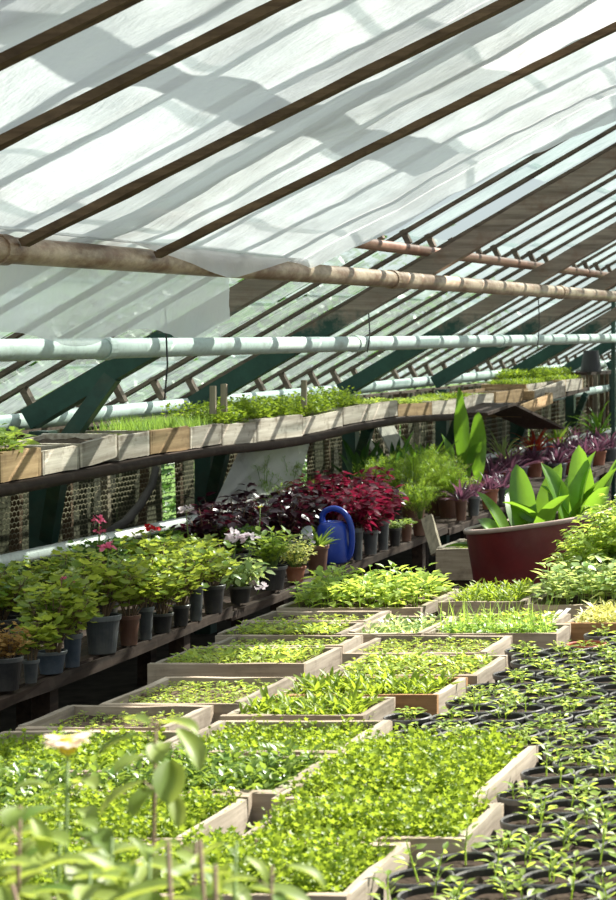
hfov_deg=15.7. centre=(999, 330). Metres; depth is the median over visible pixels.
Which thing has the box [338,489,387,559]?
potted plant
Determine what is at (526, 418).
board
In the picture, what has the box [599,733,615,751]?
nursery pot
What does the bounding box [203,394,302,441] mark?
seedling tray
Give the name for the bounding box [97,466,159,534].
hose
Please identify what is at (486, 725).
nursery pot
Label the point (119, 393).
bar
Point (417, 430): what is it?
wall
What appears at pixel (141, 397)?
hedge
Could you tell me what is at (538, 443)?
potted plant
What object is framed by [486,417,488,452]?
wall panel
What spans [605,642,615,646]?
nursery pot
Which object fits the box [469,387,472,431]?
wall panel
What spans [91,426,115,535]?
wall panel
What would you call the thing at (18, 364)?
bar
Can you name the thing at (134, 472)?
wall panel
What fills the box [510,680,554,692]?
nursery pot
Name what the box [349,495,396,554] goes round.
potted plant
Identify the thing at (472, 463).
potted plant
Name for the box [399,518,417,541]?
potted plant
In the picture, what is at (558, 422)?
wall
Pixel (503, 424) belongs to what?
wall
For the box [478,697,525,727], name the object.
nursery pot
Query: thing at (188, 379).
bar
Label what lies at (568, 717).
nursery pot
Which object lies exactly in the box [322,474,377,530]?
potted plant
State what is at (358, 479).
potted plant
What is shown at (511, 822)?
nursery pot
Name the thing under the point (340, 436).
netting
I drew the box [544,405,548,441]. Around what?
wall
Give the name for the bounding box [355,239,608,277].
pipe
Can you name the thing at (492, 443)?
potted plant
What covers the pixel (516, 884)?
seedling
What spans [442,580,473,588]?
stand
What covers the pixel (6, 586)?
potted plant
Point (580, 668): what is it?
nursery pot
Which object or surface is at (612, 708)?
nursery pot
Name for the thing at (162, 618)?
potted plant
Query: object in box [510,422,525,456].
post
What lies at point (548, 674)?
nursery pot
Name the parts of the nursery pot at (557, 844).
pot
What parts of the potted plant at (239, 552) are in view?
pot, stem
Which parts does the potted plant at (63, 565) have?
stem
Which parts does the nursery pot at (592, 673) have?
pot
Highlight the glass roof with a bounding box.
[0,224,538,414]
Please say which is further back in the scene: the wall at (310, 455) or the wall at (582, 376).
the wall at (582, 376)
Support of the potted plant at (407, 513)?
on the bench
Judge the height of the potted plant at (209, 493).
0.366 m
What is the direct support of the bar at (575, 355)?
attached to the window at (610, 327)
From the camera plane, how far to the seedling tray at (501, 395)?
15.62 m
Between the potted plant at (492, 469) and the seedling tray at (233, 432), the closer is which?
the seedling tray at (233, 432)
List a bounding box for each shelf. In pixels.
[0,413,493,496]
[490,370,610,414]
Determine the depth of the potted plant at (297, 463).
11.01 m
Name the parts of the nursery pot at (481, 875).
pot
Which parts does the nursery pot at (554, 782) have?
pot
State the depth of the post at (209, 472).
10.56 m
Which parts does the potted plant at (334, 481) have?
stem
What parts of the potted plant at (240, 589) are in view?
pot, stem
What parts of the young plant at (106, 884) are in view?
stem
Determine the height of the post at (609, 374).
1.160 m
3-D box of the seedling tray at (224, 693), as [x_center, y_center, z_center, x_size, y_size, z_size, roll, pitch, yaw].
[-2.092,0.991,5.239,0.360,0.114,0.403,0,0,0]
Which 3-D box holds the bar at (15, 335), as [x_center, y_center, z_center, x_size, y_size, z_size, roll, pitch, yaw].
[-2.830,-0.668,8.139,3.870,2.275,0.045,0,0,0]
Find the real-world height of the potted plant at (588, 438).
0.292 m
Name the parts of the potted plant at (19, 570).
pot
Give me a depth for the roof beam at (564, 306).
15.06 m
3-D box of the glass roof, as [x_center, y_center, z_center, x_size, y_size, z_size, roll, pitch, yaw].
[-20.912,-0.753,48.160,17.597,5.111,55.580,0,0,-9]
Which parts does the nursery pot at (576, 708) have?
pot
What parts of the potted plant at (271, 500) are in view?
stem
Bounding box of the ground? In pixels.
[0,378,528,520]
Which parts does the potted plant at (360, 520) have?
pot, stem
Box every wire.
[164,333,167,399]
[367,314,369,351]
[537,297,539,349]
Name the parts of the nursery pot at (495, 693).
pot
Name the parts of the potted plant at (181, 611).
pot, stem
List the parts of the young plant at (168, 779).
stem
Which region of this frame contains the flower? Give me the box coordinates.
[58,736,78,755]
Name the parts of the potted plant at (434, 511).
stem, pot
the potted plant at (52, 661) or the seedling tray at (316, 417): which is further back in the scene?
the seedling tray at (316, 417)
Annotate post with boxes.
[29,373,120,603]
[194,454,229,633]
[342,428,374,578]
[435,389,454,543]
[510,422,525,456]
[565,376,588,435]
[609,374,610,436]
[611,287,615,507]
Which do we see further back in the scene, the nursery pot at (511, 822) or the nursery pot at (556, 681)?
the nursery pot at (556, 681)
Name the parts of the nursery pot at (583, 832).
pot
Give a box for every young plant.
[0,731,129,887]
[0,806,90,899]
[0,855,51,899]
[3,817,119,899]
[30,863,182,899]
[70,837,147,899]
[72,845,201,899]
[92,714,207,895]
[136,839,251,899]
[172,841,309,899]
[221,864,325,899]
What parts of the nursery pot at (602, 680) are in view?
pot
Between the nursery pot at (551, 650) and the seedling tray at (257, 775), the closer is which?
the seedling tray at (257, 775)
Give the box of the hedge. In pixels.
[6,346,608,519]
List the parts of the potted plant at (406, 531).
pot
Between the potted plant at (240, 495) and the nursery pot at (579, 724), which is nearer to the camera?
the nursery pot at (579, 724)
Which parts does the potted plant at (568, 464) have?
pot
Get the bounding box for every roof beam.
[20,279,289,428]
[188,147,615,410]
[336,222,615,396]
[430,269,615,387]
[507,307,615,371]
[561,343,610,371]
[606,360,610,369]
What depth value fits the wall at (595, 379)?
21.72 m
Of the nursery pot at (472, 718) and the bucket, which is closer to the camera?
the nursery pot at (472, 718)
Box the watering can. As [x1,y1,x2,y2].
[301,506,354,564]
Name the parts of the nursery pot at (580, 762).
pot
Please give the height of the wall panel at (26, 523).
0.681 m
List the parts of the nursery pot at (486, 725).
pot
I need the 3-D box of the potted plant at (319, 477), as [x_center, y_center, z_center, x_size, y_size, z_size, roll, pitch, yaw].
[-3.744,0.964,11.205,0.284,0.373,0.292,0,0,-9]
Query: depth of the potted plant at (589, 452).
16.61 m
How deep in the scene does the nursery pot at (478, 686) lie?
5.41 m
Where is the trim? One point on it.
(413, 391)
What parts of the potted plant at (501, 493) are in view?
pot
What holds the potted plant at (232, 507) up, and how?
on the bench
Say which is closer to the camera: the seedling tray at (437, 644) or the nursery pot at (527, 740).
the nursery pot at (527, 740)
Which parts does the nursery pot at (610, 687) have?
pot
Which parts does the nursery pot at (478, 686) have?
pot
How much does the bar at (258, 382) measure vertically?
2.275 m
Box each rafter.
[0,0,142,70]
[0,0,301,150]
[18,0,524,246]
[154,22,615,257]
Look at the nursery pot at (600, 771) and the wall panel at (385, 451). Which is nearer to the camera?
the nursery pot at (600, 771)
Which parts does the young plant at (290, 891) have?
stem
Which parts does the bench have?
leg, leg, leg, leg, leg, leg, leg, leg, leg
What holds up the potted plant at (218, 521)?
on the bench
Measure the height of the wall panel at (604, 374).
0.684 m
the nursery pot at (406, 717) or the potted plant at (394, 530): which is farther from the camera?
the potted plant at (394, 530)
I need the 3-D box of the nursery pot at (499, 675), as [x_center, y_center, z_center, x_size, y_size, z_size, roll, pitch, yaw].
[-1.360,0.996,5.598,0.119,0.098,0.117,0,0,27]
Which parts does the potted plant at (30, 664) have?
pot, stem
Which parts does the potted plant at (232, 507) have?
stem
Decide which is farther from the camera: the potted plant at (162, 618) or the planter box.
the planter box
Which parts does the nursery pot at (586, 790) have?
pot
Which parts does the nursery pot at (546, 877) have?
pot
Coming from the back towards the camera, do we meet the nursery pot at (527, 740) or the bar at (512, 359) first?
the bar at (512, 359)
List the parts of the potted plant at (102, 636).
stem, pot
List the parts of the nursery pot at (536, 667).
pot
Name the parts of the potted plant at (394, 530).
pot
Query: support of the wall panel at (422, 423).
on the wall at (596, 478)
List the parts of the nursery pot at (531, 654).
pot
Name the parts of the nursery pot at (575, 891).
pot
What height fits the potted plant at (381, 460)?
0.449 m
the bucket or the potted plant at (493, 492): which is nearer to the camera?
the potted plant at (493, 492)
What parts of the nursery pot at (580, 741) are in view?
pot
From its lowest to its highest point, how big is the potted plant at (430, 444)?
0.432 m
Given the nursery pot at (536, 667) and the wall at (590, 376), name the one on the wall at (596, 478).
the wall at (590, 376)
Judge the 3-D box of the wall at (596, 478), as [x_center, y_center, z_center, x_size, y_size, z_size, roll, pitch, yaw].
[-4.415,1.350,13.000,0.170,0.500,28.000,0,0,0]
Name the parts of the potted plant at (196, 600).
pot, stem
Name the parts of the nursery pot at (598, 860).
pot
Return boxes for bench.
[0,461,613,727]
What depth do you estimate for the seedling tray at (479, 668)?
5.64 m
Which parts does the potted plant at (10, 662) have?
pot, stem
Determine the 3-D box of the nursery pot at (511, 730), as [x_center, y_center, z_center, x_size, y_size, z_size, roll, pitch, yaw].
[-1.156,0.989,4.766,0.117,0.112,0.117,0,0,0]
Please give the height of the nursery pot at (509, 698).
0.117 m
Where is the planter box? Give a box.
[436,538,472,579]
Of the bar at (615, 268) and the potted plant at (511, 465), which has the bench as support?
the potted plant at (511, 465)
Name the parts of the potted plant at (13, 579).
pot, stem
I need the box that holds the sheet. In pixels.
[213,444,308,510]
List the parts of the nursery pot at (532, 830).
pot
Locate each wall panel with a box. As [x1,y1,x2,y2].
[0,437,10,573]
[22,433,28,569]
[49,429,61,559]
[73,427,90,552]
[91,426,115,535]
[116,422,139,542]
[136,421,162,538]
[182,417,193,531]
[313,441,323,488]
[323,437,333,482]
[334,435,340,479]
[374,396,386,456]
[384,395,391,457]
[407,393,413,448]
[420,392,423,448]
[423,391,434,453]
[451,388,455,459]
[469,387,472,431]
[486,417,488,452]
[488,417,491,448]
[497,417,499,451]
[499,417,501,445]
[506,422,508,447]
[542,405,549,437]
[559,400,561,429]
[561,400,563,430]
[598,374,599,415]
[604,374,605,421]
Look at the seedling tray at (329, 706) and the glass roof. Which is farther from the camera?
the glass roof
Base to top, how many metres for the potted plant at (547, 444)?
0.299 m
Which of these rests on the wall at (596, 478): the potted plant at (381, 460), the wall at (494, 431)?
the wall at (494, 431)
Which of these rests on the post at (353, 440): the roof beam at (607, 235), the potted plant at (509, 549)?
the roof beam at (607, 235)
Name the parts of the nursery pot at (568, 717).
pot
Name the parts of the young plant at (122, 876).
stem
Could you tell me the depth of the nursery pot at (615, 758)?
4.44 m
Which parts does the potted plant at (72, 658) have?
pot, stem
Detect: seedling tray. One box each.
[0,423,40,482]
[0,445,78,474]
[0,725,190,772]
[0,749,109,810]
[0,778,251,842]
[0,819,165,899]
[4,433,116,467]
[15,704,212,731]
[74,733,330,827]
[85,430,149,460]
[88,413,189,453]
[99,676,295,722]
[129,814,409,899]
[137,413,221,448]
[147,639,341,684]
[160,400,256,444]
[172,715,391,755]
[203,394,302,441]
[211,634,362,653]
[215,617,364,642]
[220,685,395,720]
[239,771,503,867]
[241,610,391,623]
[262,391,342,434]
[271,723,537,815]
[275,666,467,715]
[276,560,458,615]
[298,385,367,424]
[324,649,507,685]
[330,396,397,420]
[342,635,511,669]
[347,611,455,642]
[368,398,431,416]
[394,396,455,414]
[416,392,472,407]
[424,593,570,648]
[438,576,549,616]
[445,607,570,623]
[447,393,493,405]
[448,388,527,402]
[481,373,582,391]
[482,393,552,416]
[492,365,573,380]
[523,553,615,618]
[524,380,565,399]
[544,493,615,590]
[565,596,615,641]
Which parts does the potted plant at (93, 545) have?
stem, pot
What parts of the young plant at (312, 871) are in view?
stem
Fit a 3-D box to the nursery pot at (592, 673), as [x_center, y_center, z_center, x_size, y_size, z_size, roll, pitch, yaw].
[-1.119,0.988,5.599,0.117,0.115,0.117,0,0,11]
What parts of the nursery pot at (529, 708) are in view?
pot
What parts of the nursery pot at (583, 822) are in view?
pot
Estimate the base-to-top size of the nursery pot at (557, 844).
0.141 m
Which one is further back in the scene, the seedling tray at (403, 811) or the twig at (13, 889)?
the seedling tray at (403, 811)
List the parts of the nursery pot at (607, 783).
pot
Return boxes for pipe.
[0,234,615,301]
[0,334,615,361]
[0,360,609,430]
[0,428,610,567]
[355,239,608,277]
[553,385,609,400]
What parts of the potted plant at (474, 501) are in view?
pot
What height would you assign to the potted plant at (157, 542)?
0.327 m
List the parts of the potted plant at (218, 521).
stem, pot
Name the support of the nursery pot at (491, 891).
on the table
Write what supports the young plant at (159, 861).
on the table
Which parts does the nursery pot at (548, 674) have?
pot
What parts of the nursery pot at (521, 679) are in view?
pot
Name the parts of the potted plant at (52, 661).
pot, stem, bare stem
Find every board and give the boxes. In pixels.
[369,439,405,499]
[377,426,415,484]
[421,514,441,555]
[454,403,514,414]
[494,403,563,428]
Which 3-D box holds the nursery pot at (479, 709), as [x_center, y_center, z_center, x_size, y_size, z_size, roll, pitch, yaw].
[-1.330,0.972,5.077,0.117,0.146,0.117,0,0,11]
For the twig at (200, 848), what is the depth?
1.95 m
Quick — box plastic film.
[0,0,615,345]
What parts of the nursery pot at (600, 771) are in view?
pot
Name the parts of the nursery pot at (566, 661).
pot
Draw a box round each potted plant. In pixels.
[0,560,50,653]
[0,581,10,606]
[0,621,35,691]
[3,563,43,623]
[3,611,63,683]
[13,571,99,674]
[16,543,101,639]
[37,569,107,667]
[45,514,110,576]
[50,541,148,654]
[62,532,147,612]
[95,559,174,645]
[109,529,193,609]
[112,524,160,565]
[119,543,185,639]
[141,555,200,632]
[150,526,198,571]
[151,548,222,626]
[155,504,222,594]
[170,502,242,583]
[177,543,231,620]
[179,492,250,522]
[179,540,244,613]
[191,523,274,581]
[198,495,283,556]
[208,482,268,556]
[217,527,276,603]
[240,493,313,565]
[242,506,301,590]
[249,455,291,549]
[261,490,331,559]
[268,456,318,497]
[269,534,323,582]
[271,481,342,551]
[277,473,321,499]
[289,525,337,573]
[296,483,357,526]
[310,470,355,506]
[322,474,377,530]
[330,438,393,479]
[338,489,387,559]
[340,468,393,502]
[348,466,399,497]
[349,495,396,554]
[350,453,413,522]
[356,431,413,512]
[361,485,408,549]
[380,444,448,521]
[389,519,404,545]
[399,476,447,535]
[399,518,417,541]
[400,433,458,499]
[405,444,463,510]
[407,450,467,515]
[422,469,478,517]
[440,479,482,520]
[441,388,485,490]
[444,445,615,587]
[451,463,479,494]
[456,461,503,491]
[458,477,488,515]
[466,472,507,508]
[483,452,514,487]
[485,443,498,464]
[486,431,532,472]
[488,470,510,504]
[493,449,529,485]
[494,466,531,484]
[506,443,545,474]
[512,428,562,475]
[520,439,551,477]
[528,420,583,452]
[540,444,574,478]
[543,437,564,472]
[552,435,576,451]
[558,440,589,473]
[563,427,584,445]
[567,435,591,451]
[568,436,603,468]
[569,400,610,439]
[572,428,602,449]
[582,427,605,446]
[583,435,611,464]
[594,431,615,460]
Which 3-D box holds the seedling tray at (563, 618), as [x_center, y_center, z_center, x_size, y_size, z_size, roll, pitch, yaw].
[-1.607,0.979,6.545,0.361,0.136,0.236,0,0,0]
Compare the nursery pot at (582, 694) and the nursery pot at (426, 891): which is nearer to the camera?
the nursery pot at (426, 891)
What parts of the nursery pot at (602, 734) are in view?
pot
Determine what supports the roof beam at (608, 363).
on the post at (609, 374)
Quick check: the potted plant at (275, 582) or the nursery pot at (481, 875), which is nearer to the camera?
the nursery pot at (481, 875)
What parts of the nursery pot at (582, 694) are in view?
pot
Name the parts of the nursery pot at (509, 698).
pot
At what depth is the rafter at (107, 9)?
4.44 m
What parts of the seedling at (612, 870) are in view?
pot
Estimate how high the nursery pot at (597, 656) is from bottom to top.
0.117 m
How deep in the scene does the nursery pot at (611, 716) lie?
4.98 m
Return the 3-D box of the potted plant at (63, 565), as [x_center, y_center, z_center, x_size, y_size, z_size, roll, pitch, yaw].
[-3.510,0.971,7.514,0.313,0.357,0.304,0,0,40]
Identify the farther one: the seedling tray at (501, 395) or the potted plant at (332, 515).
the seedling tray at (501, 395)
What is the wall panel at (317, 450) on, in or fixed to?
on the wall at (596, 478)
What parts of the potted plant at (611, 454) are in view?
pot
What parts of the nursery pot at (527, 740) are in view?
pot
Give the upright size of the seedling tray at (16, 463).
0.235 m
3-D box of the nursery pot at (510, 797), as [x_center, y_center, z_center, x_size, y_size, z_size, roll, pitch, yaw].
[-0.983,0.989,4.142,0.117,0.112,0.117,0,0,27]
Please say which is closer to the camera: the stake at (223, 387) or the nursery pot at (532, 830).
the nursery pot at (532, 830)
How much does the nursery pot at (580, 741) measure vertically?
0.115 m
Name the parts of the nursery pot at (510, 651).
pot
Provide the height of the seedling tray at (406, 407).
0.140 m
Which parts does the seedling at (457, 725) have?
pot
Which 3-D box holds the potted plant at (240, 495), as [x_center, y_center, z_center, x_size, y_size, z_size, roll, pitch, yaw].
[-3.860,0.959,10.197,0.314,0.383,0.318,0,0,-13]
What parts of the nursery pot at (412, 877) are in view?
pot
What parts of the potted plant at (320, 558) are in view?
pot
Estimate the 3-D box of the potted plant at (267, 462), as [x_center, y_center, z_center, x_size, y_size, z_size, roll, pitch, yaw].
[-3.889,0.895,10.541,0.293,0.509,0.291,0,0,-39]
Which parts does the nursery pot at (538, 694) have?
pot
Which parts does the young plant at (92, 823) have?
stem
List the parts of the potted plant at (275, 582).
stem, pot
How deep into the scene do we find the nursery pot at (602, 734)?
4.78 m
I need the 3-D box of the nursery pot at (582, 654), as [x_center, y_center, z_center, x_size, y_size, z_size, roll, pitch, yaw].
[-1.270,0.989,5.908,0.117,0.112,0.117,0,0,4]
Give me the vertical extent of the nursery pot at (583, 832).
0.162 m
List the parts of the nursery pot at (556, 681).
pot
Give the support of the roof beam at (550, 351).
on the post at (514, 428)
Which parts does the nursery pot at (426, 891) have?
pot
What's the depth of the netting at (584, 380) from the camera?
17.14 m
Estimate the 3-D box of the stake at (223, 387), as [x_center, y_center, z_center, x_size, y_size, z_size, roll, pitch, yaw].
[-3.830,0.331,9.871,0.028,0.138,0.018,0,0,0]
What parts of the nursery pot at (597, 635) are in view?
pot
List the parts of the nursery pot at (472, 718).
pot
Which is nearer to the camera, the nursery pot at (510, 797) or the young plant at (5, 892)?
the young plant at (5, 892)
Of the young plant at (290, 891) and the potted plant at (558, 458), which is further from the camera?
the potted plant at (558, 458)
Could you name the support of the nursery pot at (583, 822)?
on the table
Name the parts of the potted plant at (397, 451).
pot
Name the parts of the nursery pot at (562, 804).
pot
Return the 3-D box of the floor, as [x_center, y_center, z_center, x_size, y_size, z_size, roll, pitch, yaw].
[-0.650,1.630,13.000,7.700,0.060,28.000,0,0,0]
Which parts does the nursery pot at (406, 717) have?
pot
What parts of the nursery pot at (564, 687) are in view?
pot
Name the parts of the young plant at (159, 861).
stem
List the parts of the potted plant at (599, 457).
pot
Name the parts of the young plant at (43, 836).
stem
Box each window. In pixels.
[7,145,559,400]
[333,121,615,336]
[404,195,615,335]
[435,247,615,373]
[480,311,600,381]
[563,327,610,363]
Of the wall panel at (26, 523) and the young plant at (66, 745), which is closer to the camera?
the young plant at (66, 745)
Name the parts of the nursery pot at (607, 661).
pot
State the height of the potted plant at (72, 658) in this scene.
0.339 m
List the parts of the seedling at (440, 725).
pot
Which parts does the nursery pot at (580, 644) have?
pot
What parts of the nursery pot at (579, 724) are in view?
pot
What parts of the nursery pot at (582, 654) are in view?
pot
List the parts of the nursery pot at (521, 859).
pot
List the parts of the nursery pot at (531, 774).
pot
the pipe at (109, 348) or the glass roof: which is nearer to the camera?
the pipe at (109, 348)
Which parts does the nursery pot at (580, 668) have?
pot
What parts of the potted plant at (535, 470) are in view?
pot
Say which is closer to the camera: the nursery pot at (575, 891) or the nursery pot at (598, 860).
the nursery pot at (575, 891)
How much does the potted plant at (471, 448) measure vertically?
0.777 m
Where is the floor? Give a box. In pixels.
[0,479,610,732]
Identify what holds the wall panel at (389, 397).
on the wall at (596, 478)
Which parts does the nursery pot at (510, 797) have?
pot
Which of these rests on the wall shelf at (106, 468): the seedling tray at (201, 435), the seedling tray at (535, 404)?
the seedling tray at (201, 435)
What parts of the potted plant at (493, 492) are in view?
pot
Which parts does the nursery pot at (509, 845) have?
pot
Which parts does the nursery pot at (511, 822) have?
pot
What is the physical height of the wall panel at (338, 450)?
0.681 m
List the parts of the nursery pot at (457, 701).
pot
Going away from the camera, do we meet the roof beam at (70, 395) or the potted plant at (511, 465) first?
the roof beam at (70, 395)
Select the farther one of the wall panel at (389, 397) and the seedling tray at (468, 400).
the wall panel at (389, 397)
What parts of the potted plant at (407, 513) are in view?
pot, stem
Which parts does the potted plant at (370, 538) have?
pot, stem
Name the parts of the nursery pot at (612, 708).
pot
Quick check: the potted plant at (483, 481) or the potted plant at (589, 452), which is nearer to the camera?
the potted plant at (483, 481)
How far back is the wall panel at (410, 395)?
15.18 m
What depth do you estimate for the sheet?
10.63 m
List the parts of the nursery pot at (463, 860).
pot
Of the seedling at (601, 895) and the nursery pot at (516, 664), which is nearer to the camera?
the seedling at (601, 895)
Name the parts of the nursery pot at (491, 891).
pot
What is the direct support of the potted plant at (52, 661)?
on the bench
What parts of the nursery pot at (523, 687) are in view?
pot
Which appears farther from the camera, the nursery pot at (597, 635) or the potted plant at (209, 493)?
the potted plant at (209, 493)
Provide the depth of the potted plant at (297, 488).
10.39 m
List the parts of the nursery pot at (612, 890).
pot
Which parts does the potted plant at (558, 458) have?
pot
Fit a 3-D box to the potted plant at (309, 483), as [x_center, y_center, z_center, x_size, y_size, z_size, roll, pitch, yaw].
[-3.788,0.956,10.733,0.321,0.389,0.275,0,0,42]
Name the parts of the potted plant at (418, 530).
pot, stem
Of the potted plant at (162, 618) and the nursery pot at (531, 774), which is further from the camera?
the potted plant at (162, 618)
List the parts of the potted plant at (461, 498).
pot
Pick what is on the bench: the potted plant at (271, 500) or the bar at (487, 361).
the potted plant at (271, 500)
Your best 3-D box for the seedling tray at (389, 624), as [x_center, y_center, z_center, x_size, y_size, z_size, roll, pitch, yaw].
[-1.914,0.978,6.421,0.265,0.139,0.448,0,0,-3]
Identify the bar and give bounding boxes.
[0,336,114,405]
[0,361,30,378]
[5,332,24,338]
[14,279,244,413]
[72,235,384,408]
[104,139,567,405]
[142,124,615,401]
[178,142,615,398]
[242,174,615,392]
[254,249,482,391]
[271,189,615,390]
[297,201,615,387]
[321,212,615,385]
[382,242,615,380]
[391,263,576,378]
[400,251,615,378]
[414,268,615,388]
[418,260,615,376]
[430,365,480,386]
[445,284,615,385]
[459,290,615,383]
[472,301,610,382]
[484,306,610,381]
[537,323,610,366]
[547,328,610,365]
[557,333,610,364]
[575,351,610,371]
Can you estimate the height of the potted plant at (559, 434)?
0.400 m
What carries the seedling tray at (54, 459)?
on the wall shelf at (106, 468)
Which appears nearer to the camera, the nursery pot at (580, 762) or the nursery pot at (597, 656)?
the nursery pot at (580, 762)
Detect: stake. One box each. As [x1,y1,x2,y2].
[209,386,216,413]
[220,384,227,411]
[301,380,306,407]
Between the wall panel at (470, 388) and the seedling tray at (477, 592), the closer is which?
the seedling tray at (477, 592)
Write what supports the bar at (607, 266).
attached to the window at (547, 305)
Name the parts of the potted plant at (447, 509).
pot, stem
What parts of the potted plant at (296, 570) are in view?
pot, stem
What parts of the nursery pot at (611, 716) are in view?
pot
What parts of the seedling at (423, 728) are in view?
pot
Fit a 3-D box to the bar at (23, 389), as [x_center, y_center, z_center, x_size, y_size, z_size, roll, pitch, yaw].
[-2.830,-0.668,9.012,3.870,2.275,0.045,0,0,0]
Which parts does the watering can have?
handle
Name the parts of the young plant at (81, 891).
stem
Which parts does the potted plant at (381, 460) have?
stem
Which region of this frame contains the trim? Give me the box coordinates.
[9,382,488,433]
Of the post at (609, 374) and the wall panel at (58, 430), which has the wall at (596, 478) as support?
the wall panel at (58, 430)
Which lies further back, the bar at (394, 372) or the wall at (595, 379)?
the wall at (595, 379)
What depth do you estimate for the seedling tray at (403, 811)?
3.80 m
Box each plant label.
[549,610,561,621]
[556,608,570,618]
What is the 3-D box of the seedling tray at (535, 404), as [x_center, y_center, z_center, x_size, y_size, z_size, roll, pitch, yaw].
[-3.840,0.580,15.825,0.364,0.156,1.103,0,0,0]
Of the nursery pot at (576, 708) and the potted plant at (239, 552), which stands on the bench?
the potted plant at (239, 552)
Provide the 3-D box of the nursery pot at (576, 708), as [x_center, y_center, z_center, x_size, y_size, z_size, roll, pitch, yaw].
[-1.096,0.989,5.078,0.117,0.113,0.117,0,0,4]
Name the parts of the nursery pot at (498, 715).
pot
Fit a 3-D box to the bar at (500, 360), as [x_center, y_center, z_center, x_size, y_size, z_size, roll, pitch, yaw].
[-2.830,-0.668,17.605,3.870,2.275,0.045,0,0,0]
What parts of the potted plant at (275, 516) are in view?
stem, pot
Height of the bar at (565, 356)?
2.275 m
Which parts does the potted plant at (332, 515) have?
stem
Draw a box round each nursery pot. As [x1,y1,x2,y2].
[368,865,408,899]
[383,706,431,731]
[385,829,454,899]
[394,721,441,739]
[396,842,466,899]
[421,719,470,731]
[430,706,477,725]
[431,813,496,874]
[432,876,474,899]
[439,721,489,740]
[445,692,491,709]
[452,835,518,891]
[453,685,498,722]
[461,680,509,696]
[466,864,535,899]
[471,828,534,857]
[472,720,519,731]
[474,683,518,699]
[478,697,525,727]
[489,689,534,707]
[492,668,534,682]
[493,722,539,738]
[495,779,553,815]
[498,688,544,722]
[498,827,562,876]
[499,788,561,837]
[501,668,543,686]
[504,640,543,669]
[505,727,548,766]
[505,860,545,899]
[510,656,550,669]
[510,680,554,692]
[511,644,550,661]
[511,790,571,851]
[518,683,562,702]
[519,658,560,675]
[520,732,574,786]
[521,713,569,762]
[522,843,587,899]
[525,711,572,725]
[531,741,586,798]
[536,665,578,682]
[536,696,581,711]
[536,769,591,824]
[536,850,604,899]
[537,814,599,855]
[539,720,588,765]
[542,640,581,654]
[543,746,594,765]
[545,669,587,689]
[545,698,591,722]
[549,730,599,752]
[550,646,589,661]
[552,747,604,771]
[553,657,593,665]
[554,778,610,805]
[555,675,598,694]
[560,661,600,676]
[560,791,615,831]
[560,812,615,883]
[563,685,607,701]
[566,639,606,648]
[568,712,615,737]
[573,791,615,843]
[574,704,615,725]
[574,744,615,782]
[579,662,615,678]
[581,639,615,658]
[583,624,615,640]
[583,697,615,711]
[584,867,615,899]
[587,676,615,685]
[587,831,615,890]
[588,740,615,800]
[589,722,615,748]
[591,645,615,660]
[593,651,615,666]
[593,703,615,713]
[593,737,615,761]
[597,779,615,811]
[598,668,615,696]
[598,835,615,852]
[599,636,615,642]
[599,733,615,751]
[603,664,615,671]
[604,887,615,899]
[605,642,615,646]
[606,758,615,766]
[609,691,615,696]
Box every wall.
[9,417,183,552]
[21,428,608,574]
[226,454,236,476]
[307,443,312,489]
[324,439,331,479]
[340,435,341,468]
[369,397,374,454]
[376,396,384,453]
[393,394,399,433]
[401,393,407,442]
[414,392,420,449]
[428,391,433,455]
[491,417,497,449]
[502,418,506,442]
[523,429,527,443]
[537,409,541,441]
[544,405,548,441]
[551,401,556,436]
[557,400,559,431]
[563,399,564,436]
[576,375,580,431]
[581,375,585,433]
[585,375,589,432]
[589,375,592,430]
[593,375,597,417]
[600,374,603,429]
[605,374,608,428]
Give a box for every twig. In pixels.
[10,884,18,899]
[166,841,172,899]
[198,839,205,899]
[213,864,217,899]
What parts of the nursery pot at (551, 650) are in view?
pot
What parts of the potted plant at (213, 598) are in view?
stem, pot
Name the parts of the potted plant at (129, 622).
pot, stem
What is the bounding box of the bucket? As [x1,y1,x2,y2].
[579,350,602,371]
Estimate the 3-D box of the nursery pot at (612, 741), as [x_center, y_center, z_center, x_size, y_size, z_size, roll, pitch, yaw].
[-0.869,0.989,4.559,0.117,0.112,0.117,0,0,-13]
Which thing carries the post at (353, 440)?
on the floor
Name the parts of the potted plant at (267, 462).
pot, stem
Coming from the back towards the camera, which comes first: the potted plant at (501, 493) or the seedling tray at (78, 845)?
the potted plant at (501, 493)
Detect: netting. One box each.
[0,436,341,573]
[359,380,586,459]
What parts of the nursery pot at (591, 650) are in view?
pot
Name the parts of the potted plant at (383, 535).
stem, pot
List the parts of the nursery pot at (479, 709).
pot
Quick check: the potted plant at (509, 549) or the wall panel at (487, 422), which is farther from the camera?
the wall panel at (487, 422)
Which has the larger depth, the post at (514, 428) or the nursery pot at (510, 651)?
the post at (514, 428)
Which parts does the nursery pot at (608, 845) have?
pot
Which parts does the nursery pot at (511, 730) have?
pot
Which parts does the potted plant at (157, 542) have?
pot, stem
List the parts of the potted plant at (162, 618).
pot, stem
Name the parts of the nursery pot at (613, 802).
pot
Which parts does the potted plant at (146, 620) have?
pot, stem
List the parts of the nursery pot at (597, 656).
pot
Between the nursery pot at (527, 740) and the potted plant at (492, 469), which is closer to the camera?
the nursery pot at (527, 740)

